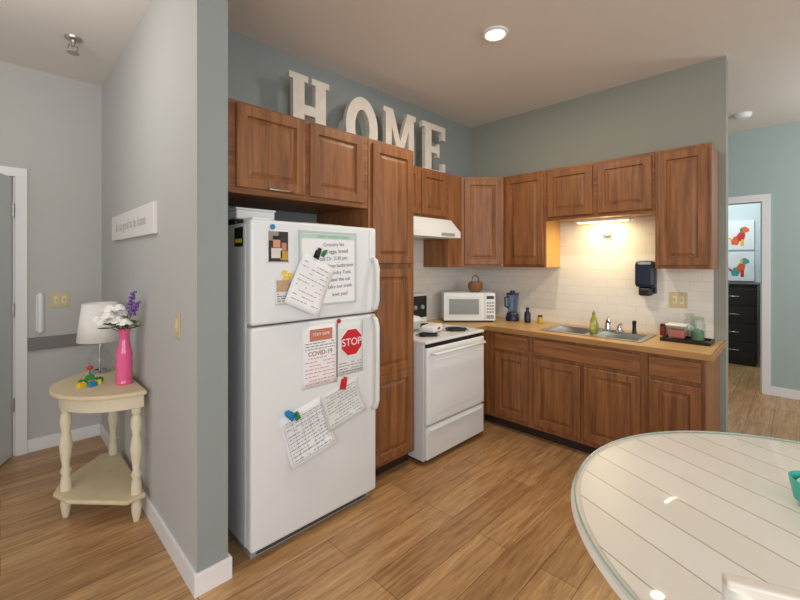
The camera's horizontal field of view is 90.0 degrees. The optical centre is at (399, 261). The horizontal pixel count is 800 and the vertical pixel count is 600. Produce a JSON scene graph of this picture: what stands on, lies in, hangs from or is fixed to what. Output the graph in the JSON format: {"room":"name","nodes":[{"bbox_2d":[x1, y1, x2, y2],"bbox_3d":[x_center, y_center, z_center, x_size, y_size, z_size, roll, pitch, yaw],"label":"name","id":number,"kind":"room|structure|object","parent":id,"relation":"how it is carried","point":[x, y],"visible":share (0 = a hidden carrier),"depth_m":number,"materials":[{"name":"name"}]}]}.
{"room":"care facility","nodes":[
{"label":"care facility","id":0,"kind":"room"},
{"bbox_2d":[0,61,101,439],"bbox_3d":[-3.780,-0.015,2.385,3.227,3.030,0.120,0,0,-45],"label":"wall","id":1,"kind":"structure","parent":0,"point":[51,124],"depth_m":3.26,"materials":[{"name":"grey paint"}]},
{"bbox_2d":[0,173,14,465],"bbox_3d":[-2.831,0.419,2.676,0.055,2.138,0.853,0,0,-22],"label":"door","id":2,"kind":"structure","parent":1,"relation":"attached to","point":[5,181],"depth_m":2.99,"materials":[{"name":"grey paint"}]},
{"bbox_2d":[0,166,26,455],"bbox_3d":[-3.330,0.385,2.822,1.022,2.230,0.140,0,0,-45],"label":"door frame","id":3,"kind":"structure","parent":1,"relation":"attached to","point":[19,181],"depth_m":3.11,"materials":[{"name":"white paint"}]},
{"bbox_2d":[36,293,43,332],"bbox_3d":[-2.867,0.405,3.187,0.052,0.320,0.038,0,0,-45],"label":"handset","id":4,"kind":"object","parent":1,"relation":"attached to","point":[40,296],"visible":1,"depth_m":3.17,"materials":[{"name":"white paint"}]},
{"bbox_2d":[28,333,86,350],"bbox_3d":[-2.755,0.650,3.306,0.471,0.100,0.028,0,0,-45],"label":"rail","id":5,"kind":"object","parent":1,"relation":"attached to","point":[58,341],"visible":0.56,"depth_m":3.23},
{"bbox_2d":[51,292,69,307],"bbox_3d":[-2.787,0.310,3.282,0.120,0.120,0.016,0,0,-45],"label":"light switch","id":6,"kind":"object","parent":1,"relation":"attached to","point":[60,299],"visible":1,"depth_m":3.28,"materials":[{"name":"beige paint"}]},
{"bbox_2d":[27,423,99,452],"bbox_3d":[-2.765,1.450,3.305,0.460,0.100,0.015,0,0,-45],"label":"baseboard","id":7,"kind":"structure","parent":1,"relation":"attached to","point":[52,440],"depth_m":3.26,"materials":[{"name":"white wood"}]},
{"bbox_2d":[102,0,227,572],"bbox_3d":[-1.749,-0.015,2.734,2.500,3.030,0.138,0,0,45],"label":"wall","id":8,"kind":"structure","parent":0,"point":[165,95],"depth_m":1.99,"materials":[{"name":"grey paint"}]},
{"bbox_2d":[112,201,157,240],"bbox_3d":[-1.785,-0.250,2.655,0.023,0.180,1.180,0,0,-45],"label":"wall sign","id":9,"kind":"object","parent":8,"relation":"attached to","point":[140,221],"depth_m":2.51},
{"bbox_2d":[100,423,231,598],"bbox_3d":[-1.696,1.450,2.681,2.380,0.100,0.168,0,0,45],"label":"baseboard","id":10,"kind":"structure","parent":8,"relation":"attached to","point":[199,583],"depth_m":1.90,"materials":[{"name":"white wood"}]},
{"bbox_2d":[174,312,179,338],"bbox_3d":[-1.111,0.315,1.986,0.016,0.125,0.075,0,0,-45],"label":"light switch","id":11,"kind":"object","parent":8,"relation":"attached to","point":[177,315],"visible":1,"depth_m":1.98,"materials":[{"name":"beige paint"}]},
{"bbox_2d":[228,30,470,222],"bbox_3d":[-0.267,-0.015,3.587,3.165,3.030,0.130,0,0,-45],"label":"wall","id":12,"kind":"structure","parent":0,"point":[257,71],"depth_m":3.17,"materials":[{"name":"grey paint"}]},
{"bbox_2d":[228,98,367,213],"bbox_3d":[-0.760,-0.593,2.531,0.968,0.475,0.662,0,0,-45],"label":"upper cabinet","id":13,"kind":"object","parent":12,"relation":"attached to","point":[278,161],"visible":0.73,"depth_m":2.29,"materials":[{"name":"brown wood"}]},
{"bbox_2d":[286,70,328,125],"bbox_3d":[-0.668,-1.163,2.868,0.344,0.312,0.040,0,0,-45],"label":"letter sign","id":14,"kind":"object","parent":13,"relation":"on","point":[316,113],"depth_m":2.84,"materials":[{"name":"white wood"}]},
{"bbox_2d":[343,97,377,139],"bbox_3d":[-0.325,-1.163,3.211,0.350,0.311,0.040,0,0,-45],"label":"letter sign","id":15,"kind":"object","parent":13,"relation":"on","point":[357,104],"depth_m":3.20,"materials":[{"name":"white wood"}]},
{"bbox_2d":[414,165,447,219],"bbox_3d":[0.066,-0.610,3.586,0.791,0.440,0.337,0,0,-45],"label":"upper cabinet","id":16,"kind":"object","parent":12,"relation":"attached to","point":[430,186],"visible":0.4,"depth_m":3.56,"materials":[{"name":"brown wood"}]},
{"bbox_2d":[414,216,460,240],"bbox_3d":[0.117,-0.298,3.535,0.785,0.180,0.465,0,0,-45],"label":"range hood","id":17,"kind":"object","parent":16,"relation":"attached to","point":[425,228],"visible":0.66,"depth_m":3.46,"materials":[{"name":"white metal"}]},
{"bbox_2d":[414,240,470,319],"bbox_3d":[0.223,0.100,3.979,1.642,1.000,0.008,0,0,-45],"label":"backsplash","id":18,"kind":"structure","parent":12,"relation":"attached to","point":[431,281],"depth_m":4.10,"materials":[{"name":"white tile"}]},
{"bbox_2d":[424,174,503,266],"bbox_3d":[0.732,-0.390,4.055,0.810,0.880,0.600,0,0,-45],"label":"upper cabinet","id":19,"kind":"object","parent":12,"relation":"attached to","point":[475,204],"visible":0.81,"depth_m":3.90,"materials":[{"name":"brown wood"}]},
{"bbox_2d":[0,360,799,599],"bbox_3d":[1.839,1.550,2.687,11.600,0.100,9.600,0,0,-45],"label":"floor","id":20,"kind":"structure","parent":0,"point":[489,516],"depth_m":2.19,"materials":[{"name":"brown wood"}]},
{"bbox_2d":[49,366,146,521],"bbox_3d":[-1.881,1.120,2.447,0.400,0.760,0.799,0,0,-45],"label":"side table","id":21,"kind":"object","parent":20,"relation":"on","point":[107,479],"visible":0.97,"depth_m":2.33,"materials":[{"name":"beige paint"}]},
{"bbox_2d":[76,366,102,387],"bbox_3d":[-1.866,0.684,2.410,0.138,0.113,0.129,0,0,-45],"label":"blocks","id":22,"kind":"object","parent":21,"relation":"on","point":[96,381],"visible":1,"depth_m":2.41,"materials":[{"name":"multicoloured plastic"}]},
{"bbox_2d":[76,302,121,374],"bbox_3d":[-2.012,0.507,2.683,0.256,0.465,0.256,0,0,-45],"label":"table lamp","id":23,"kind":"object","parent":21,"relation":"on","point":[87,333],"visible":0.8,"depth_m":2.59,"materials":[{"name":"white fabric"}]},
{"bbox_2d":[53,451,145,504],"bbox_3d":[-1.875,1.353,2.453,0.383,0.025,0.796,0,0,-45],"label":"shelf","id":24,"kind":"object","parent":21,"relation":"attached to","point":[106,479],"depth_m":2.40,"materials":[{"name":"beige wood"}]},
{"bbox_2d":[89,291,140,385],"bbox_3d":[-1.708,0.456,2.407,0.254,0.568,0.265,0,0,-45],"label":"flower vase","id":25,"kind":"object","parent":21,"relation":"on","point":[124,353],"visible":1,"depth_m":2.40,"materials":[{"name":"pink glass"}]},
{"bbox_2d":[228,217,379,558],"bbox_3d":[-0.665,0.636,2.481,0.822,1.727,0.750,0,0,-45],"label":"refrigerator","id":26,"kind":"object","parent":20,"relation":"on","point":[270,503],"visible":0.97,"depth_m":2.12,"materials":[{"name":"white metal"}]},
{"bbox_2d":[228,219,242,224],"bbox_3d":[-0.859,-0.217,2.344,0.340,0.028,0.250,0,0,-45],"label":"baking tray","id":27,"kind":"object","parent":26,"relation":"on","point":[231,221],"visible":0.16,"depth_m":2.17,"materials":[{"name":"black metal"}]},
{"bbox_2d":[228,207,275,219],"bbox_3d":[-0.870,-0.263,2.284,0.230,0.062,0.230,0,0,-45],"label":"storage box","id":28,"kind":"object","parent":27,"relation":"on","point":[236,212],"visible":0.64,"depth_m":2.18,"materials":[{"name":"white plastic"}]},
{"bbox_2d":[267,229,288,262],"bbox_3d":[-0.629,-0.080,2.068,0.125,0.170,0.003,0,0,-45],"label":"photo","id":29,"kind":"object","parent":26,"relation":"attached to","point":[277,240],"visible":1,"depth_m":2.06,"materials":[{"name":"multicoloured paper"}]},
{"bbox_2d":[275,278,290,305],"bbox_3d":[-0.610,0.155,2.088,0.090,0.140,0.002,0,0,-45],"label":"card","id":30,"kind":"object","parent":26,"relation":"attached to","point":[282,286],"visible":0.79,"depth_m":2.08,"materials":[{"name":"white paper"}]},
{"bbox_2d":[276,280,289,291],"bbox_3d":[-0.609,0.125,2.087,0.076,0.060,0.001,0,0,-45],"label":"print","id":31,"kind":"object","parent":30,"relation":"attached to","point":[281,285],"depth_m":2.08},
{"bbox_2d":[284,410,295,421],"bbox_3d":[-0.575,0.810,2.107,0.076,0.070,0.026,0,0,-45],"label":"clip","id":32,"kind":"object","parent":26,"relation":"attached to","point":[290,415],"visible":0.98,"depth_m":2.10,"materials":[{"name":"blue plastic"}]},
{"bbox_2d":[295,411,300,420],"bbox_3d":[-0.544,0.822,2.138,0.038,0.055,0.026,0,0,-45],"label":"clip","id":33,"kind":"object","parent":26,"relation":"attached to","point":[297,414],"visible":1,"depth_m":2.13,"materials":[{"name":"green plastic"}]},
{"bbox_2d":[279,395,336,470],"bbox_3d":[-0.501,0.925,2.186,0.344,0.349,0.040,0,0,-40],"label":"sheet","id":34,"kind":"object","parent":26,"relation":"attached to","point":[305,438],"visible":0.98,"depth_m":2.18,"materials":[{"name":"white paper"}]},
{"bbox_2d":[284,252,334,316],"bbox_3d":[-0.479,0.125,2.176,0.326,0.358,0.029,0,0,-45],"label":"paper","id":35,"kind":"object","parent":26,"relation":"attached to","point":[311,280],"visible":1,"depth_m":2.18,"materials":[{"name":"paper"}]},
{"bbox_2d":[247,313,379,552],"bbox_3d":[-0.444,0.886,2.260,0.822,1.117,0.123,0,0,-45],"label":"door","id":36,"kind":"structure","parent":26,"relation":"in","point":[281,500],"depth_m":2.13,"materials":[{"name":"white metal"}]},
{"bbox_2d":[247,219,379,325],"bbox_3d":[-0.444,0.051,2.260,0.822,0.533,0.123,0,0,-45],"label":"freezer","id":37,"kind":"object","parent":26,"relation":"in","point":[262,310],"depth_m":2.12,"materials":[{"name":"white metal"}]},
{"bbox_2d":[313,248,321,259],"bbox_3d":[-0.462,-0.040,2.219,0.055,0.080,0.026,0,0,-45],"label":"clip","id":38,"kind":"object","parent":26,"relation":"attached to","point":[317,253],"visible":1,"depth_m":2.22,"materials":[{"name":"black plastic"}]},
{"bbox_2d":[302,323,337,390],"bbox_3d":[-0.447,0.525,2.250,0.235,0.345,0.003,0,0,-45],"label":"notice","id":39,"kind":"object","parent":26,"relation":"attached to","point":[319,342],"visible":1,"depth_m":2.25,"materials":[{"name":"white paper"}]},
{"bbox_2d":[321,250,327,257],"bbox_3d":[-0.429,-0.046,2.252,0.039,0.046,0.026,0,0,-45],"label":"clip","id":40,"kind":"object","parent":26,"relation":"attached to","point":[324,253],"visible":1,"depth_m":2.25,"materials":[{"name":"green plastic"}]},
{"bbox_2d":[298,230,356,304],"bbox_3d":[-0.405,0.035,2.285,0.390,0.416,0.014,0,0,-45],"label":"whiteboard","id":41,"kind":"object","parent":26,"relation":"attached to","point":[341,255],"visible":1,"depth_m":2.32,"materials":[{"name":"white paper"}]},
{"bbox_2d":[320,376,365,431],"bbox_3d":[-0.333,0.830,2.356,0.316,0.279,0.027,0,0,-42],"label":"sheet","id":42,"kind":"object","parent":26,"relation":"attached to","point":[340,406],"visible":1,"depth_m":2.35,"materials":[{"name":"white paper"}]},
{"bbox_2d":[340,377,346,389],"bbox_3d":[-0.332,0.714,2.350,0.047,0.078,0.026,0,0,-45],"label":"clip","id":43,"kind":"object","parent":26,"relation":"attached to","point":[343,384],"visible":1,"depth_m":2.34,"materials":[{"name":"red plastic"}]},
{"bbox_2d":[337,320,362,376],"bbox_3d":[-0.299,0.515,2.399,0.200,0.310,0.002,0,0,-45],"label":"sheet","id":44,"kind":"object","parent":26,"relation":"attached to","point":[346,365],"visible":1,"depth_m":2.39,"materials":[{"name":"white paper"}]},
{"bbox_2d":[341,328,361,355],"bbox_3d":[-0.289,0.480,2.404,0.163,0.163,0.005,0,0,-45],"label":"stop sign","id":45,"kind":"object","parent":26,"relation":"attached to","point":[351,340],"visible":1,"depth_m":2.40,"materials":[{"name":"red paper"}]},
{"bbox_2d":[317,138,413,475],"bbox_3d":[-0.267,0.335,3.042,0.445,2.330,0.637,0,0,-45],"label":"pantry cabinet","id":46,"kind":"object","parent":20,"relation":"on","point":[390,211],"visible":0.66,"depth_m":2.83,"materials":[{"name":"brown wood"}]},
{"bbox_2d":[380,105,444,172],"bbox_3d":[0.124,-1.100,3.659,0.851,0.439,0.040,0,0,-45],"label":"letter sign","id":47,"kind":"object","parent":46,"relation":"on","point":[405,139],"depth_m":3.61,"materials":[{"name":"white wood"}]},
{"bbox_2d":[408,293,485,462],"bbox_3d":[0.224,0.900,3.415,0.757,1.200,0.777,0,0,-45],"label":"electric stove","id":48,"kind":"object","parent":20,"relation":"on","point":[448,361],"visible":0.59,"depth_m":3.10,"materials":[{"name":"white metal"}]},
{"bbox_2d":[414,315,421,329],"bbox_3d":[0.057,0.492,3.394,0.270,0.145,0.270,0,0,-45],"label":"casserole dish","id":49,"kind":"object","parent":48,"relation":"on","point":[417,320],"visible":0.2,"depth_m":3.32,"materials":[{"name":"white ceramic"}]},
{"bbox_2d":[421,323,441,332],"bbox_3d":[0.262,0.537,3.274,0.121,0.055,0.200,0,0,25],"label":"pack","id":50,"kind":"object","parent":48,"relation":"on","point":[430,327],"visible":1,"depth_m":3.20,"materials":[{"name":"white paper"}]},
{"bbox_2d":[414,322,483,344],"bbox_3d":[0.204,0.594,3.436,0.757,0.023,0.720,0,0,-45],"label":"cooktop","id":51,"kind":"object","parent":48,"relation":"in","point":[449,333],"depth_m":3.21,"materials":[{"name":"white metal"}]},
{"bbox_2d":[481,331,484,413],"bbox_3d":[0.507,1.062,3.844,0.223,0.875,0.580,0,0,-45],"label":"base cabinet","id":52,"kind":"object","parent":20,"relation":"on","point":[483,333],"visible":0.13,"depth_m":3.71,"materials":[{"name":"brown wood"}]},
{"bbox_2d":[485,330,718,453],"bbox_3d":[1.565,1.062,3.357,0.619,0.875,1.685,0,0,-45],"label":"base cabinet","id":53,"kind":"object","parent":20,"relation":"on","point":[586,398],"visible":0.75,"depth_m":3.04,"materials":[{"name":"brown wood"}]},
{"bbox_2d":[426,316,725,361],"bbox_3d":[1.315,0.607,3.460,0.829,0.042,2.266,0,0,-45],"label":"countertop","id":54,"kind":"structure","parent":53,"relation":"on","point":[654,345],"depth_m":3.04,"materials":[{"name":"laminate"}]},
{"bbox_2d":[441,291,494,321],"bbox_3d":[0.675,0.442,4.020,0.500,0.285,0.290,0,0,0],"label":"microwave oven","id":55,"kind":"object","parent":54,"relation":"on","point":[455,305],"visible":1,"depth_m":3.88,"materials":[{"name":"white plastic"}]},
{"bbox_2d":[468,274,482,291],"bbox_3d":[0.757,0.211,4.023,0.150,0.175,0.150,0,0,-45],"label":"wicker basket","id":56,"kind":"object","parent":55,"relation":"on","point":[473,286],"visible":0.99,"depth_m":3.97,"materials":[{"name":"brown wicker"}]},
{"bbox_2d":[504,290,519,321],"bbox_3d":[1.121,0.435,3.989,0.135,0.300,0.149,0,0,26],"label":"blender","id":57,"kind":"object","parent":54,"relation":"on","point":[510,316],"visible":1,"depth_m":3.95,"materials":[{"name":"blue plastic"}]},
{"bbox_2d":[524,307,530,322],"bbox_3d":[1.230,0.512,3.861,0.060,0.145,0.060,0,0,-45],"label":"bottle","id":58,"kind":"object","parent":54,"relation":"on","point":[527,315],"visible":1,"depth_m":3.84,"materials":[{"name":"blue plastic"}]},
{"bbox_2d":[537,315,542,322],"bbox_3d":[1.343,0.547,3.833,0.052,0.075,0.052,0,0,-45],"label":"spice jar","id":59,"kind":"object","parent":54,"relation":"on","point":[540,317],"visible":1,"depth_m":3.81,"materials":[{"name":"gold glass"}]},
{"bbox_2d":[540,324,655,342],"bbox_3d":[1.626,0.665,3.316,0.430,0.170,0.770,0,0,-45],"label":"double sink","id":60,"kind":"object","parent":54,"relation":"in","point":[561,328],"visible":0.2,"depth_m":3.31,"materials":[{"name":"silver metal"}]},
{"bbox_2d":[590,311,597,332],"bbox_3d":[1.587,0.489,3.277,0.064,0.180,0.062,0,0,-45],"label":"dish soap bottle","id":61,"kind":"object","parent":60,"relation":"on","point":[593,321],"visible":1,"depth_m":3.26,"materials":[{"name":"plastic"}]},
{"bbox_2d":[598,316,636,332],"bbox_3d":[1.755,0.516,3.332,0.193,0.127,0.346,0,0,-45],"label":"kitchen faucet","id":62,"kind":"object","parent":54,"relation":"on","point":[608,320],"visible":0.77,"depth_m":3.33,"materials":[{"name":"silver metal"}]},
{"bbox_2d":[660,323,665,335],"bbox_3d":[2.107,0.540,3.203,0.044,0.090,0.044,0,0,-45],"label":"canister","id":63,"kind":"object","parent":54,"relation":"on","point":[662,326],"visible":0.91,"depth_m":3.19,"materials":[{"name":"red plastic"}]},
{"bbox_2d":[660,334,714,345],"bbox_3d":[2.121,0.574,2.956,0.220,0.022,0.300,0,0,-45],"label":"serving tray","id":64,"kind":"object","parent":54,"relation":"on","point":[707,342],"visible":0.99,"depth_m":2.91,"materials":[{"name":"black plastic"}]},
{"bbox_2d":[665,322,688,339],"bbox_3d":[2.090,0.521,3.016,0.130,0.110,0.130,0,0,-45],"label":"container","id":65,"kind":"object","parent":64,"relation":"on","point":[673,332],"visible":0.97,"depth_m":2.98,"materials":[{"name":"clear plastic"}]},
{"bbox_2d":[684,313,695,335],"bbox_3d":[2.221,0.490,3.070,0.087,0.190,0.089,0,0,-45],"label":"jar","id":66,"kind":"object","parent":64,"relation":"on","point":[688,328],"visible":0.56,"depth_m":3.05,"materials":[{"name":"clear glass"}]},
{"bbox_2d":[691,316,705,340],"bbox_3d":[2.185,0.488,2.934,0.090,0.176,0.090,0,0,-45],"label":"glass canister","id":67,"kind":"object","parent":64,"relation":"on","point":[696,334],"visible":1,"depth_m":2.91,"materials":[{"name":"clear glass"}]},
{"bbox_2d":[571,431,799,599],"bbox_3d":[1.270,1.120,1.010,1.544,0.749,1.544,0,0,-45],"label":"round dining table","id":68,"kind":"object","parent":20,"relation":"on","point":[660,516],"visible":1,"depth_m":1.20,"materials":[{"name":"paint"}]},
{"bbox_2d":[788,471,799,501],"bbox_3d":[1.273,0.706,1.223,0.124,0.078,0.124,0,0,-45],"label":"bowl","id":69,"kind":"object","parent":68,"relation":"on","point":[794,476],"visible":1,"depth_m":1.24,"materials":[{"name":"ceramic"}]},
{"bbox_2d":[728,282,759,366],"bbox_3d":[4.900,0.907,6.229,0.581,1.185,1.060,0,0,-45],"label":"dresser","id":70,"kind":"object","parent":20,"relation":"on","point":[743,297],"visible":0.29,"depth_m":5.80,"materials":[{"name":"black wood"}]},
{"bbox_2d":[721,572,799,599],"bbox_3d":[0.717,0.967,0.667,0.406,1.069,0.441,0,0,22],"label":"dining chair","id":71,"kind":"object","parent":20,"relation":"on","point":[734,587],"visible":1,"depth_m":0.55,"materials":[{"name":"paint"}]},
{"bbox_2d":[0,0,799,133],"bbox_3d":[1.839,-1.580,2.687,11.600,0.100,9.600,0,0,-45],"label":"ceiling","id":72,"kind":"structure","parent":0,"point":[434,56],"depth_m":2.81,"materials":[{"name":"paint"}]},
{"bbox_2d":[64,34,81,55],"bbox_3d":[-2.232,-1.476,2.732,0.100,0.108,0.100,0,0,-45],"label":"sprinkler","id":73,"kind":"object","parent":72,"relation":"attached to","point":[73,39],"visible":1,"depth_m":2.72,"materials":[{"name":"silver metal"}]},
{"bbox_2d":[482,26,507,41],"bbox_3d":[0.636,-1.519,2.673,0.170,0.022,0.170,0,0,-45],"label":"ceiling light","id":74,"kind":"object","parent":72,"relation":"attached to","point":[494,33],"depth_m":2.65,"materials":[{"name":"white glass"}]},
{"bbox_2d":[733,111,751,119],"bbox_3d":[3.543,-1.505,4.137,0.150,0.050,0.150,0,0,-45],"label":"smoke detector","id":75,"kind":"object","parent":72,"relation":"attached to","point":[742,115],"visible":1,"depth_m":4.10,"materials":[{"name":"white paint"}]},
{"bbox_2d":[471,55,727,434],"bbox_3d":[1.656,-0.015,3.810,0.130,3.030,2.273,0,0,-45],"label":"wall","id":76,"kind":"structure","parent":0,"point":[685,106],"depth_m":3.39,"materials":[{"name":"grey paint"}]},
{"bbox_2d":[504,170,559,267],"bbox_3d":[1.266,-0.390,3.861,0.329,0.880,0.426,0,0,-45],"label":"upper cabinet","id":77,"kind":"object","parent":76,"relation":"attached to","point":[530,240],"visible":0.94,"depth_m":3.73,"materials":[{"name":"brown wood"}]},
{"bbox_2d":[471,216,713,338],"bbox_3d":[1.581,0.103,3.787,0.008,0.966,2.200,0,0,-45],"label":"backsplash","id":78,"kind":"structure","parent":76,"relation":"attached to","point":[595,273],"depth_m":3.56,"materials":[{"name":"white tile"}]},
{"bbox_2d":[602,225,611,238],"bbox_3d":[1.814,-0.260,3.511,0.052,0.120,0.080,0,0,-45],"label":"night light","id":79,"kind":"object","parent":78,"relation":"attached to","point":[607,230],"visible":1,"depth_m":3.50,"materials":[{"name":"white paint"}]},
{"bbox_2d":[635,261,656,295],"bbox_3d":[2.012,0.133,3.271,0.112,0.285,0.150,0,0,-45],"label":"soap dispenser","id":80,"kind":"object","parent":78,"relation":"attached to","point":[645,271],"visible":0.93,"depth_m":3.23,"materials":[{"name":"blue plastic"}]},
{"bbox_2d":[669,292,687,307],"bbox_3d":[2.195,0.300,3.156,0.016,0.125,0.120,0,0,-45],"label":"light switch","id":81,"kind":"object","parent":78,"relation":"attached to","point":[676,299],"visible":1,"depth_m":3.16,"materials":[{"name":"beige paint"}]},
{"bbox_2d":[546,152,654,221],"bbox_3d":[1.718,-0.600,3.409,0.329,0.460,0.848,0,0,-45],"label":"upper cabinet","id":82,"kind":"object","parent":76,"relation":"attached to","point":[622,186],"visible":0.91,"depth_m":3.25,"materials":[{"name":"brown wood"}]},
{"bbox_2d":[575,216,630,223],"bbox_3d":[1.768,-0.363,3.500,0.050,0.032,0.450,0,0,-45],"label":"under-cabinet light","id":83,"kind":"object","parent":82,"relation":"attached to","point":[616,219],"visible":1,"depth_m":3.47,"materials":[{"name":"white paint"}]},
{"bbox_2d":[655,142,717,268],"bbox_3d":[2.139,-0.390,2.988,0.329,0.880,0.340,0,0,-45],"label":"upper cabinet","id":84,"kind":"object","parent":76,"relation":"attached to","point":[686,178],"visible":1,"depth_m":2.87,"materials":[{"name":"brown wood"}]},
{"bbox_2d":[728,203,759,282],"bbox_3d":[5.127,-0.015,6.541,0.100,3.030,6.000,0,0,-45],"label":"wall","id":85,"kind":"structure","parent":0,"point":[741,212],"depth_m":6.16,"materials":[{"name":"paint"}]},
{"bbox_2d":[728,220,753,249],"bbox_3d":[5.315,-0.415,6.255,0.034,0.450,0.340,0,0,-45],"label":"painting","id":86,"kind":"object","parent":85,"relation":"attached to","point":[740,233],"visible":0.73,"depth_m":6.23,"materials":[{"name":"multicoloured paper"}]},
{"bbox_2d":[728,252,753,280],"bbox_3d":[5.315,0.070,6.255,0.034,0.450,0.340,0,0,-45],"label":"painting","id":87,"kind":"object","parent":85,"relation":"attached to","point":[740,264],"visible":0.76,"depth_m":6.24,"materials":[{"name":"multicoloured paper"}]},
{"bbox_2d":[728,121,799,390],"bbox_3d":[3.967,-0.015,4.815,0.120,3.030,9.600,0,0,-45],"label":"wall","id":88,"kind":"structure","parent":0,"point":[766,160],"depth_m":4.46,"materials":[{"name":"teal paint"}]},
{"bbox_2d":[728,194,770,394],"bbox_3d":[3.877,0.365,4.891,0.140,2.270,0.965,0,0,-45],"label":"door frame","id":89,"kind":"structure","parent":88,"relation":"attached to","point":[764,199],"depth_m":4.54,"materials":[{"name":"white paint"}]},
{"bbox_2d":[771,386,799,399],"bbox_3d":[5.745,1.450,2.942,0.015,0.100,4.435,0,0,-45],"label":"baseboard","id":90,"kind":"structure","parent":88,"relation":"attached to","point":[775,391],"depth_m":4.42,"materials":[{"name":"white paint"}]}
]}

